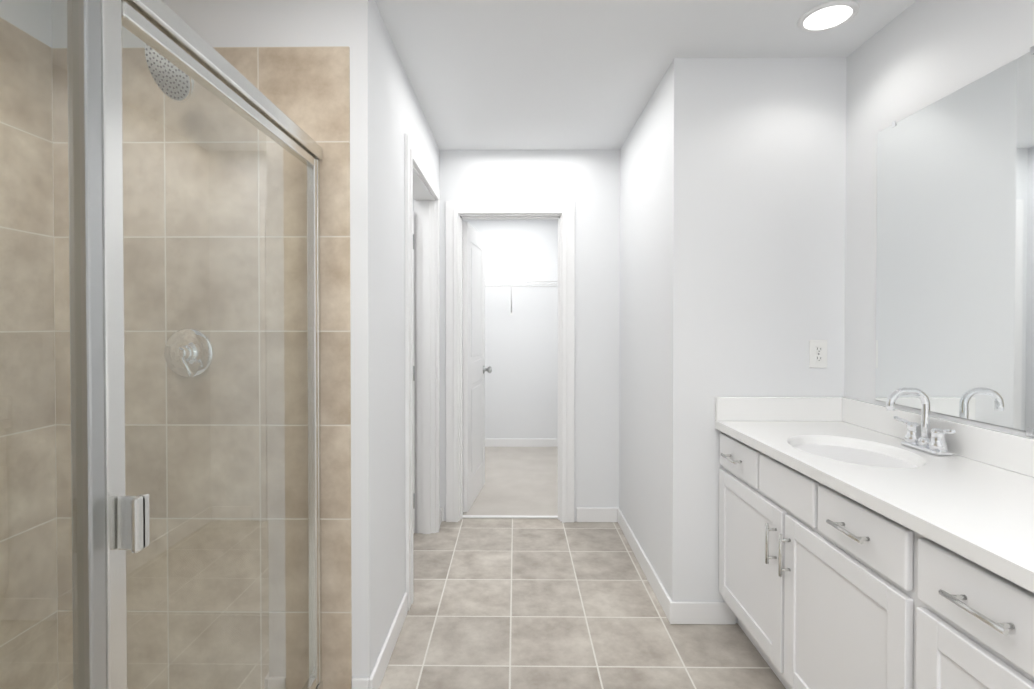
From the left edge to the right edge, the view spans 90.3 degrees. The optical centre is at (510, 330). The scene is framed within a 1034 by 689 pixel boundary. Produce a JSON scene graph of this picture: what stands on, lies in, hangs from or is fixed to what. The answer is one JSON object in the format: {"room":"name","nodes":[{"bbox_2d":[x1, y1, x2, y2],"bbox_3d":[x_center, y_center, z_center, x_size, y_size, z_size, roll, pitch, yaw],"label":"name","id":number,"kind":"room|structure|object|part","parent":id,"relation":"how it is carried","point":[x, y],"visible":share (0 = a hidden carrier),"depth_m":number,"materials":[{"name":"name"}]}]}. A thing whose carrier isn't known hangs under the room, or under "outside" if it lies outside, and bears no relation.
{"room":"bathroom","nodes":[
{"label":"bathroom","id":0,"kind":"room"},
{"bbox_2d":[0,0,51,46],"bbox_3d":[-1.616,0.063,1.053,0.115,2.440,4.909,0,1,1],"label":"wall","id":1,"kind":"structure","parent":0,"point":[27,18],"depth_m":1.67,"materials":[{"name":"white paint"}]},
{"bbox_2d":[0,17,57,688],"bbox_3d":[-1.555,0.170,0.991,0.008,2.228,1.523,0,1,1],"label":"wall tile","id":2,"kind":"structure","parent":1,"relation":"attached to","point":[8,432],"depth_m":1.64,"materials":[{"name":"beige tile"}]},
{"bbox_2d":[51,0,333,47],"bbox_3d":[-1.072,0.055,1.803,0.957,2.440,0.115,0,1,1],"label":"wall","id":3,"kind":"structure","parent":0,"point":[261,23],"depth_m":1.73,"materials":[{"name":"white paint"}]},
{"bbox_2d":[52,46,351,688],"bbox_3d":[-1.042,0.161,1.743,1.003,2.228,0.008,0,1,1],"label":"wall tile","id":4,"kind":"structure","parent":3,"relation":"attached to","point":[306,90],"depth_m":1.74,"materials":[{"name":"beige tile"}]},
{"bbox_2d":[145,44,195,102],"bbox_3d":[-1.023,-0.812,1.604,0.180,0.216,0.245,0,1,1],"label":"shower head","id":5,"kind":"object","parent":4,"relation":"attached to","point":[152,64],"depth_m":1.55},
{"bbox_2d":[164,328,212,377],"bbox_3d":[-1.085,0.076,1.704,0.166,0.166,0.066,0,1,1],"label":"shower valve","id":6,"kind":"object","parent":4,"relation":"attached to","point":[176,345],"depth_m":1.73,"materials":[{"name":"silver metal"}]},
{"bbox_3d":[-1.064,0.110,1.684,0.058,0.078,0.027,0,1,1],"label":"shower valve lever","id":7,"kind":"part","parent":6,"relation":"part of","materials":[{"name":"silver metal"}]},
{"bbox_2d":[333,0,439,677],"bbox_3d":[-0.528,0.046,2.561,0.115,2.440,1.641,0,1,1],"label":"wall","id":8,"kind":"structure","parent":0,"point":[378,103],"depth_m":1.84,"materials":[{"name":"white paint"}]},
{"bbox_2d":[351,677,368,688],"bbox_3d":[-0.509,1.228,1.746,0.059,0.095,0.013,0,1,1],"label":"baseboard","id":9,"kind":"structure","parent":8,"relation":"attached to","point":[360,682],"depth_m":1.74,"materials":[{"name":"white paint"}]},
{"bbox_2d":[369,592,407,688],"bbox_3d":[-0.470,1.225,2.024,0.013,0.095,0.570,0,1,1],"label":"baseboard","id":10,"kind":"structure","parent":8,"relation":"attached to","point":[380,667],"depth_m":1.98,"materials":[{"name":"white paint"}]},
{"bbox_2d":[413,211,414,533],"bbox_3d":[-0.969,0.255,3.159,0.775,1.985,0.167,0,1,1],"label":"room door","id":11,"kind":"structure","parent":8,"relation":"in","point":[413,392],"depth_m":3.15,"materials":[{"name":"white paint"}]},
{"bbox_2d":[405,133,439,610],"bbox_3d":[-0.523,0.187,2.794,0.151,2.154,0.958,0,1,1],"label":"door frame","id":12,"kind":"structure","parent":8,"relation":"attached to","point":[426,396],"depth_m":3.17,"materials":[{"name":"white paint"}]},
{"bbox_2d":[440,507,443,524],"bbox_3d":[-0.450,1.210,3.346,0.024,0.095,0.094,0,1,1],"label":"baseboard","id":13,"kind":"structure","parent":8,"relation":"attached to","point":[442,513],"depth_m":3.37,"materials":[{"name":"white paint"}]},
{"bbox_2d":[463,447,557,515],"bbox_3d":[-0.124,1.269,4.500,1.935,0.072,2.103,0,1,1],"label":"floor carpet","id":14,"kind":"object","parent":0,"point":[522,481],"visible":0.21,"depth_m":4.16,"materials":[{"name":"beige carpet"}]},
{"bbox_2d":[463,219,557,438],"bbox_3d":[-0.171,0.014,5.481,1.820,2.440,0.115,0,1,1],"label":"wall","id":15,"kind":"structure","parent":0,"point":[521,378],"depth_m":5.42,"materials":[{"name":"white paint"}]},
{"bbox_2d":[485,439,557,446],"bbox_3d":[-0.114,1.187,5.429,1.705,0.095,0.013,0,1,1],"label":"baseboard","id":16,"kind":"structure","parent":15,"relation":"attached to","point":[521,442],"depth_m":5.42,"materials":[{"name":"white paint"}]},
{"bbox_2d":[485,281,557,314],"bbox_3d":[-0.115,-0.331,5.264,1.696,0.335,0.309,0,1,1],"label":"closet shelf","id":17,"kind":"object","parent":15,"relation":"attached to","point":[515,283],"visible":0.44,"depth_m":5.16,"materials":[{"name":"white metal"}]},
{"bbox_2d":[413,150,619,521],"bbox_3d":[-0.408,0.037,3.437,2.251,2.440,0.115,0,1,1],"label":"wall","id":18,"kind":"structure","parent":0,"point":[591,183],"depth_m":3.37,"materials":[{"name":"white paint"}]},
{"bbox_2d":[463,222,484,511],"bbox_3d":[-0.264,0.248,3.829,0.035,1.985,0.652,0,1,8],"label":"closet door leaf","id":19,"kind":"structure","parent":18,"relation":"in","point":[473,361],"depth_m":3.70,"materials":[{"name":"white paint"}]},
{"bbox_2d":[483,366,491,373],"bbox_3d":[-0.229,0.309,4.091,0.167,0.064,0.064,0,1,8],"label":"door knob","id":20,"kind":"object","parent":19,"relation":"attached to","point":[489,369],"depth_m":4.07,"materials":[{"name":"silver metal"}]},
{"bbox_2d":[462,515,557,518],"bbox_3d":[0.000,1.250,3.447,0.659,0.014,0.025,0,1,1],"label":"trim","id":21,"kind":"structure","parent":18,"relation":"attached to","point":[510,516],"depth_m":3.44,"materials":[{"name":"white paint"}]},
{"bbox_2d":[446,201,574,522],"bbox_3d":[0.000,0.242,3.435,0.695,2.030,0.115,0,1,1],"label":"door frame","id":22,"kind":"structure","parent":18,"relation":"attached to","point":[461,217],"depth_m":3.40,"materials":[{"name":"white paint"}]},
{"bbox_2d":[577,507,616,521],"bbox_3d":[0.571,1.210,3.376,0.267,0.095,0.013,0,1,1],"label":"baseboard","id":23,"kind":"structure","parent":18,"relation":"attached to","point":[586,514],"depth_m":3.37,"materials":[{"name":"white paint"}]},
{"bbox_2d":[379,518,785,688],"bbox_3d":[-0.066,1.314,0.965,3.216,0.060,4.967,0,1,1],"label":"floor","id":24,"kind":"structure","parent":0,"point":[505,603],"depth_m":2.22,"materials":[{"name":"beige tile"}]},
{"bbox_2d":[0,0,322,688],"bbox_3d":[-1.077,0.339,0.983,0.943,1.890,1.509,0,1,1],"label":"shower enclosure","id":25,"kind":"object","parent":24,"relation":"on","point":[111,522],"visible":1,"depth_m":0.86,"materials":[{"name":"clear glass"}]},
{"bbox_3d":[-0.667,0.317,0.813,0.032,1.754,0.030,0,1,1],"label":"post","id":26,"kind":"part","parent":25,"relation":"part of","materials":[{"name":"silver metal"}]},
{"bbox_3d":[-0.628,0.318,0.852,0.042,0.090,0.032,0,1,1],"label":"handle","id":27,"kind":"part","parent":25,"relation":"part of","materials":[{"name":"silver metal"}]},
{"label":"glass door","id":28,"kind":"part","parent":25,"relation":"part of","materials":[{"name":"clear glass"}]},
{"bbox_3d":[-0.661,0.308,0.979,0.052,1.828,1.509,0,1,1],"label":"frame","id":29,"kind":"part","parent":25,"relation":"part of","materials":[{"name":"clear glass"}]},
{"bbox_2d":[715,387,1033,688],"bbox_3d":[1.140,0.737,1.141,0.574,1.090,2.159,0,1,1],"label":"bathroom vanity","id":30,"kind":"object","parent":24,"relation":"on","point":[867,545],"visible":1,"depth_m":1.41,"materials":[{"name":"white paint"}]},
{"bbox_3d":[0.881,0.508,2.042,0.036,0.011,0.135,0,1,1],"label":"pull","id":31,"kind":"part","parent":30,"relation":"part of","materials":[{"name":"silver metal"}]},
{"bbox_3d":[0.908,0.508,2.042,0.020,0.137,0.340,0,1,1],"label":"drawer","id":32,"kind":"part","parent":30,"relation":"part of","materials":[{"name":"white paint"}]},
{"bbox_3d":[0.907,0.863,1.956,0.020,0.535,0.520,0,1,1],"label":"door","id":33,"kind":"part","parent":30,"relation":"part of","materials":[{"name":"white paint"}]},
{"bbox_3d":[0.877,0.716,1.729,0.036,0.135,0.011,0,1,1],"label":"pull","id":34,"kind":"part","parent":30,"relation":"part of","materials":[{"name":"silver metal"}]},
{"bbox_3d":[0.876,0.716,1.642,0.036,0.135,0.011,0,1,1],"label":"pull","id":35,"kind":"part","parent":30,"relation":"part of","materials":[{"name":"silver metal"}]},
{"bbox_3d":[0.904,0.512,1.683,0.020,0.137,0.340,0,1,1],"label":"drawer","id":36,"kind":"part","parent":30,"relation":"part of","materials":[{"name":"white paint"}]},
{"bbox_3d":[0.873,0.516,1.324,0.036,0.011,0.135,0,1,1],"label":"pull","id":37,"kind":"part","parent":30,"relation":"part of","materials":[{"name":"silver metal"}]},
{"bbox_3d":[0.901,0.868,1.418,0.020,0.535,0.520,0,1,1],"label":"door","id":38,"kind":"part","parent":30,"relation":"part of","materials":[{"name":"white paint"}]},
{"bbox_3d":[0.900,0.516,1.324,0.020,0.137,0.340,0,1,1],"label":"drawer","id":39,"kind":"part","parent":30,"relation":"part of","materials":[{"name":"white paint"}]},
{"bbox_2d":[715,420,1033,592],"bbox_3d":[1.150,0.469,1.138,0.553,0.139,2.159,0,1,1],"label":"countertop","id":40,"kind":"structure","parent":30,"relation":"on","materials":[{"name":"white stone"}]},
{"bbox_2d":[886,387,954,451],"bbox_3d":[1.315,0.284,1.690,0.150,0.194,0.245,0,1,1],"label":"faucet","id":41,"kind":"object","parent":40,"relation":"on","point":[916,440],"depth_m":1.68,"materials":[{"name":"silver metal"}]},
{"bbox_3d":[0.895,0.875,0.868,0.020,0.535,0.519,0,1,1],"label":"door","id":42,"kind":"part","parent":30,"relation":"part of","materials":[{"name":"white paint"}]},
{"bbox_3d":[0.896,0.520,0.954,0.020,0.137,0.340,0,1,1],"label":"drawer","id":43,"kind":"part","parent":30,"relation":"part of","materials":[{"name":"white paint"}]},
{"bbox_3d":[0.869,0.520,0.955,0.036,0.011,0.135,0,1,1],"label":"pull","id":44,"kind":"part","parent":30,"relation":"part of","materials":[{"name":"silver metal"}]},
{"bbox_2d":[619,73,665,587],"bbox_3d":[0.781,0.031,3.931,0.115,2.440,3.194,0,1,1],"label":"wall","id":45,"kind":"structure","parent":0,"point":[642,349],"depth_m":2.72,"materials":[{"name":"white paint"}]},
{"bbox_2d":[617,508,671,621],"bbox_3d":[0.705,1.216,2.807,0.013,0.095,1.148,0,1,1],"label":"baseboard","id":46,"kind":"structure","parent":45,"relation":"attached to","point":[659,590],"depth_m":2.62,"materials":[{"name":"white paint"}]},
{"bbox_2d":[375,0,916,149],"bbox_3d":[-0.055,-1.218,1.988,3.216,0.100,7.070,0,1,1],"label":"ceiling","id":47,"kind":"structure","parent":0,"point":[535,74],"depth_m":2.14,"materials":[{"name":"white paint"}]},
{"bbox_2d":[797,0,858,31],"bbox_3d":[1.177,-1.162,1.906,0.196,0.008,0.196,0,1,1],"label":"recessed light","id":48,"kind":"object","parent":47,"relation":"in","point":[828,15],"visible":1,"depth_m":1.89,"materials":[{"name":"white paint"}]},
{"bbox_2d":[665,57,846,622],"bbox_3d":[1.073,0.049,2.274,0.735,2.440,0.115,0,1,1],"label":"wall","id":49,"kind":"structure","parent":0,"point":[755,212],"depth_m":2.21,"materials":[{"name":"white paint"}]},
{"bbox_2d":[670,602,735,624],"bbox_3d":[0.834,1.222,2.225,0.283,0.095,0.013,0,1,1],"label":"baseboard","id":50,"kind":"structure","parent":49,"relation":"attached to","point":[721,613],"depth_m":2.22,"materials":[{"name":"white paint"}]},
{"bbox_2d":[809,340,826,367],"bbox_3d":[1.326,0.100,2.209,0.076,0.120,0.009,0,1,1],"label":"electrical outlet","id":51,"kind":"object","parent":49,"relation":"attached to","point":[817,353],"visible":1,"depth_m":2.21,"materials":[{"name":"white plastic"}]},
{"bbox_2d":[844,0,1033,438],"bbox_3d":[1.478,0.070,0.389,0.115,2.440,3.876,0,1,1],"label":"wall","id":52,"kind":"structure","parent":0,"point":[916,56],"depth_m":1.93,"materials":[{"name":"white paint"}]},
{"bbox_2d":[715,397,1033,477],"bbox_3d":[1.150,0.348,1.137,0.553,0.102,2.159,0,1,1],"label":"backsplash","id":53,"kind":"structure","parent":52,"relation":"attached to","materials":[{"name":"white stone"}]},
{"bbox_2d":[875,46,1033,435],"bbox_3d":[1.429,-0.246,1.661,0.008,1.061,0.698,0,1,1],"label":"mirror","id":54,"kind":"object","parent":52,"relation":"attached to","point":[955,268],"visible":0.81,"depth_m":1.62,"materials":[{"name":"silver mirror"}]}
]}

